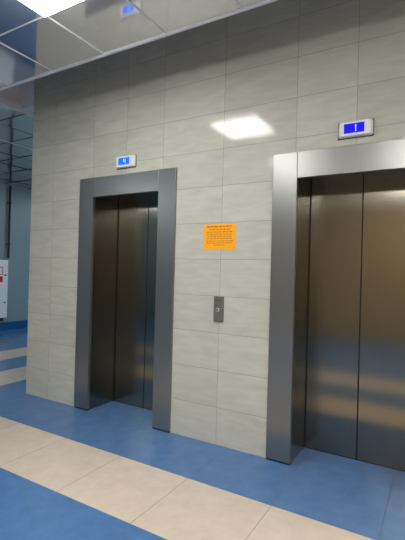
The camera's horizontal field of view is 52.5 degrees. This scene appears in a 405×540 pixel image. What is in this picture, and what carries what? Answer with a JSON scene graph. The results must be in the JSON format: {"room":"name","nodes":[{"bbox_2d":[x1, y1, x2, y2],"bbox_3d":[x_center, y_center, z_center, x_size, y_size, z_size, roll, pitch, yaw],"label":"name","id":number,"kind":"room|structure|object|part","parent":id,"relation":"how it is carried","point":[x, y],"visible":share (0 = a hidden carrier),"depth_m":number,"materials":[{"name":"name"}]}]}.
{"room":"elevator lobby","nodes":[
{"label":"elevator lobby","id":0,"kind":"room"},
{"bbox_2d":[0,183,31,321],"bbox_3d":[-4.884,-0.582,8.028,0.150,3.750,15.000,1,0,30],"label":"wall","id":1,"kind":"structure","parent":0,"point":[18,262],"depth_m":9.16,"materials":[{"name":"blue paint"}]},
{"bbox_2d":[0,260,7,320],"bbox_3d":[-4.388,0.431,8.536,0.233,1.295,0.620,1,0,30],"label":"electrical box","id":2,"kind":"object","parent":1,"relation":"attached to","point":[3,263],"visible":1,"depth_m":8.67,"materials":[{"name":"white metal"}]},
{"bbox_2d":[0,267,2,281],"bbox_3d":[-4.262,0.094,8.532,0.002,0.325,0.250,1,0,30],"label":"print","id":3,"kind":"object","parent":2,"relation":"attached to","point":[1,268],"depth_m":8.61},
{"bbox_3d":[-4.316,0.701,8.489,0.017,0.598,0.600,1,0,30],"label":"cabinet door","id":4,"kind":"part","parent":2,"relation":"part of","materials":[{"name":"white metal"}]},
{"bbox_3d":[-4.299,0.094,8.491,0.017,0.597,0.600,1,0,30],"label":"cabinet door","id":5,"kind":"part","parent":2,"relation":"part of","materials":[{"name":"white metal"}]},
{"bbox_2d":[6,186,11,257],"bbox_3d":[-4.206,-1.042,8.932,0.081,1.570,0.060,1,0,30],"label":"riser pipe","id":6,"kind":"object","parent":1,"relation":"attached to","point":[9,202],"visible":1,"depth_m":8.91,"materials":[{"name":"black metal"}]},
{"bbox_2d":[0,320,27,330],"bbox_3d":[-4.860,1.204,7.982,0.014,0.180,15.000,1,0,30],"label":"baseboard","id":7,"kind":"structure","parent":1,"relation":"attached to","point":[10,325],"depth_m":9.11,"materials":[{"name":"blue tile"}]},
{"bbox_2d":[0,104,33,188],"bbox_3d":[-3.063,-1.855,6.985,3.990,0.054,15.000,1,0,30],"label":"ceiling","id":8,"kind":"structure","parent":0,"point":[16,127],"depth_m":6.16,"materials":[{"name":"white mirror"}]},
{"bbox_2d":[0,97,33,116],"bbox_3d":[0.044,-1.778,8.318,0.025,0.074,9.555,1,0,30],"label":"trim","id":9,"kind":"structure","parent":8,"relation":"attached to","point":[5,102],"depth_m":4.61,"materials":[{"name":"metal"}]},
{"bbox_2d":[0,0,264,87],"bbox_3d":[-0.803,-1.746,0.119,6.860,0.050,5.445,1,0,30],"label":"ceiling","id":10,"kind":"structure","parent":0,"point":[32,44],"depth_m":2.90,"materials":[{"name":"white mirror"}]},
{"bbox_2d":[19,0,84,16],"bbox_3d":[-0.955,-1.716,2.372,0.596,0.074,0.596,1,0,30],"label":"ceiling light","id":11,"kind":"object","parent":10,"relation":"attached to","point":[46,8],"visible":1,"depth_m":2.60,"materials":[{"name":"white plastic"}]},
{"bbox_3d":[-0.954,-1.730,2.372,0.596,0.046,0.596,1,0,30],"label":"frame","id":12,"kind":"part","parent":11,"relation":"part of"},
{"bbox_2d":[0,0,277,90],"bbox_3d":[0.579,-1.705,2.476,6.860,0.066,0.024,1,0,30],"label":"trim","id":13,"kind":"structure","parent":10,"relation":"attached to","point":[265,1],"depth_m":3.04,"materials":[{"name":"metal"}]},
{"bbox_2d":[0,328,404,539],"bbox_3d":[-0.192,1.471,5.240,10.850,0.120,15.000,1,0,30],"label":"floor","id":14,"kind":"structure","parent":0,"point":[68,472],"depth_m":2.71,"materials":[{"name":"blue tile"}]},
{"bbox_2d":[26,0,404,457],"bbox_3d":[0.990,-0.440,2.959,6.585,3.750,0.200,1,0,30],"label":"wall","id":15,"kind":"structure","parent":0,"point":[215,102],"depth_m":3.37,"materials":[{"name":"tile"}]},
{"bbox_2d":[19,80,34,113],"bbox_3d":[-2.150,-2.119,4.848,0.815,0.550,0.170,1,0,30],"label":"trim","id":16,"kind":"structure","parent":15,"relation":"attached to","point":[27,88],"depth_m":4.66,"materials":[{"name":"grey paint"}]},
{"bbox_2d":[74,167,176,432],"bbox_3d":[-0.615,0.251,4.080,1.164,2.291,0.577,1,0,30],"label":"elevator","id":17,"kind":"object","parent":15,"relation":"attached to","point":[127,235],"visible":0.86,"depth_m":4.12,"materials":[{"name":"metal"}]},
{"bbox_3d":[-0.759,0.331,4.284,0.444,2.116,0.030,1,0,30],"label":"door panel","id":18,"kind":"part","parent":17,"relation":"part of","materials":[{"name":"metal"}]},
{"bbox_3d":[-0.369,0.340,4.055,0.444,2.116,0.030,1,0,30],"label":"door panel","id":19,"kind":"part","parent":17,"relation":"part of","materials":[{"name":"metal"}]},
{"bbox_2d":[116,155,136,169],"bbox_3d":[-0.720,-1.010,3.834,0.232,0.115,0.038,1,0,30],"label":"display","id":20,"kind":"object","parent":15,"relation":"attached to","point":[123,162],"visible":1,"depth_m":3.81,"materials":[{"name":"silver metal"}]},
{"bbox_2d":[213,296,223,321],"bbox_3d":[0.128,0.316,3.322,0.088,0.208,0.020,1,0,30],"label":"panel","id":21,"kind":"object","parent":15,"relation":"attached to","point":[218,300],"visible":1,"depth_m":3.32,"materials":[{"name":"metal"}]},
{"bbox_2d":[203,223,235,249],"bbox_3d":[0.137,-0.269,3.339,0.296,0.210,0.002,1,0,30],"label":"notice","id":22,"kind":"object","parent":15,"relation":"attached to","point":[216,236],"visible":1,"depth_m":3.34,"materials":[{"name":"orange paper"}]},
{"bbox_2d":[266,138,404,471],"bbox_3d":[1.153,0.295,3.043,1.164,2.291,0.577,1,0,30],"label":"elevator","id":23,"kind":"object","parent":15,"relation":"attached to","point":[336,358],"visible":1,"depth_m":3.08,"materials":[{"name":"metal"}]},
{"bbox_3d":[1.008,0.375,3.247,0.444,2.116,0.030,1,0,30],"label":"door panel","id":24,"kind":"part","parent":23,"relation":"part of","materials":[{"name":"metal"}]},
{"bbox_3d":[1.217,1.442,3.201,0.896,0.004,0.204,1,0,30],"label":"sill","id":25,"kind":"part","parent":23,"relation":"part of","materials":[{"name":"metal"}]},
{"bbox_3d":[1.398,0.385,3.018,0.444,2.116,0.030,1,0,30],"label":"door panel","id":26,"kind":"part","parent":23,"relation":"part of","materials":[{"name":"metal"}]},
{"bbox_2d":[338,118,373,139],"bbox_3d":[1.042,-0.963,2.801,0.232,0.115,0.038,1,0,30],"label":"display","id":27,"kind":"object","parent":15,"relation":"attached to","point":[359,128],"visible":1,"depth_m":2.79,"materials":[{"name":"white plastic"}]},
{"bbox_3d":[-0.088,-2.438,5.251,10.850,0.200,15.000,1,0,30],"label":"ceiling slab","id":28,"kind":"structure","parent":0,"visible":0},
{"bbox_2d":[0,84,19,103],"bbox_3d":[-2.261,-2.123,4.476,0.040,0.550,0.585,1,0,30],"label":"trim","id":29,"kind":"structure","parent":28,"relation":"attached to","point":[12,93],"depth_m":4.64,"materials":[{"name":"grey paint"}]}
]}

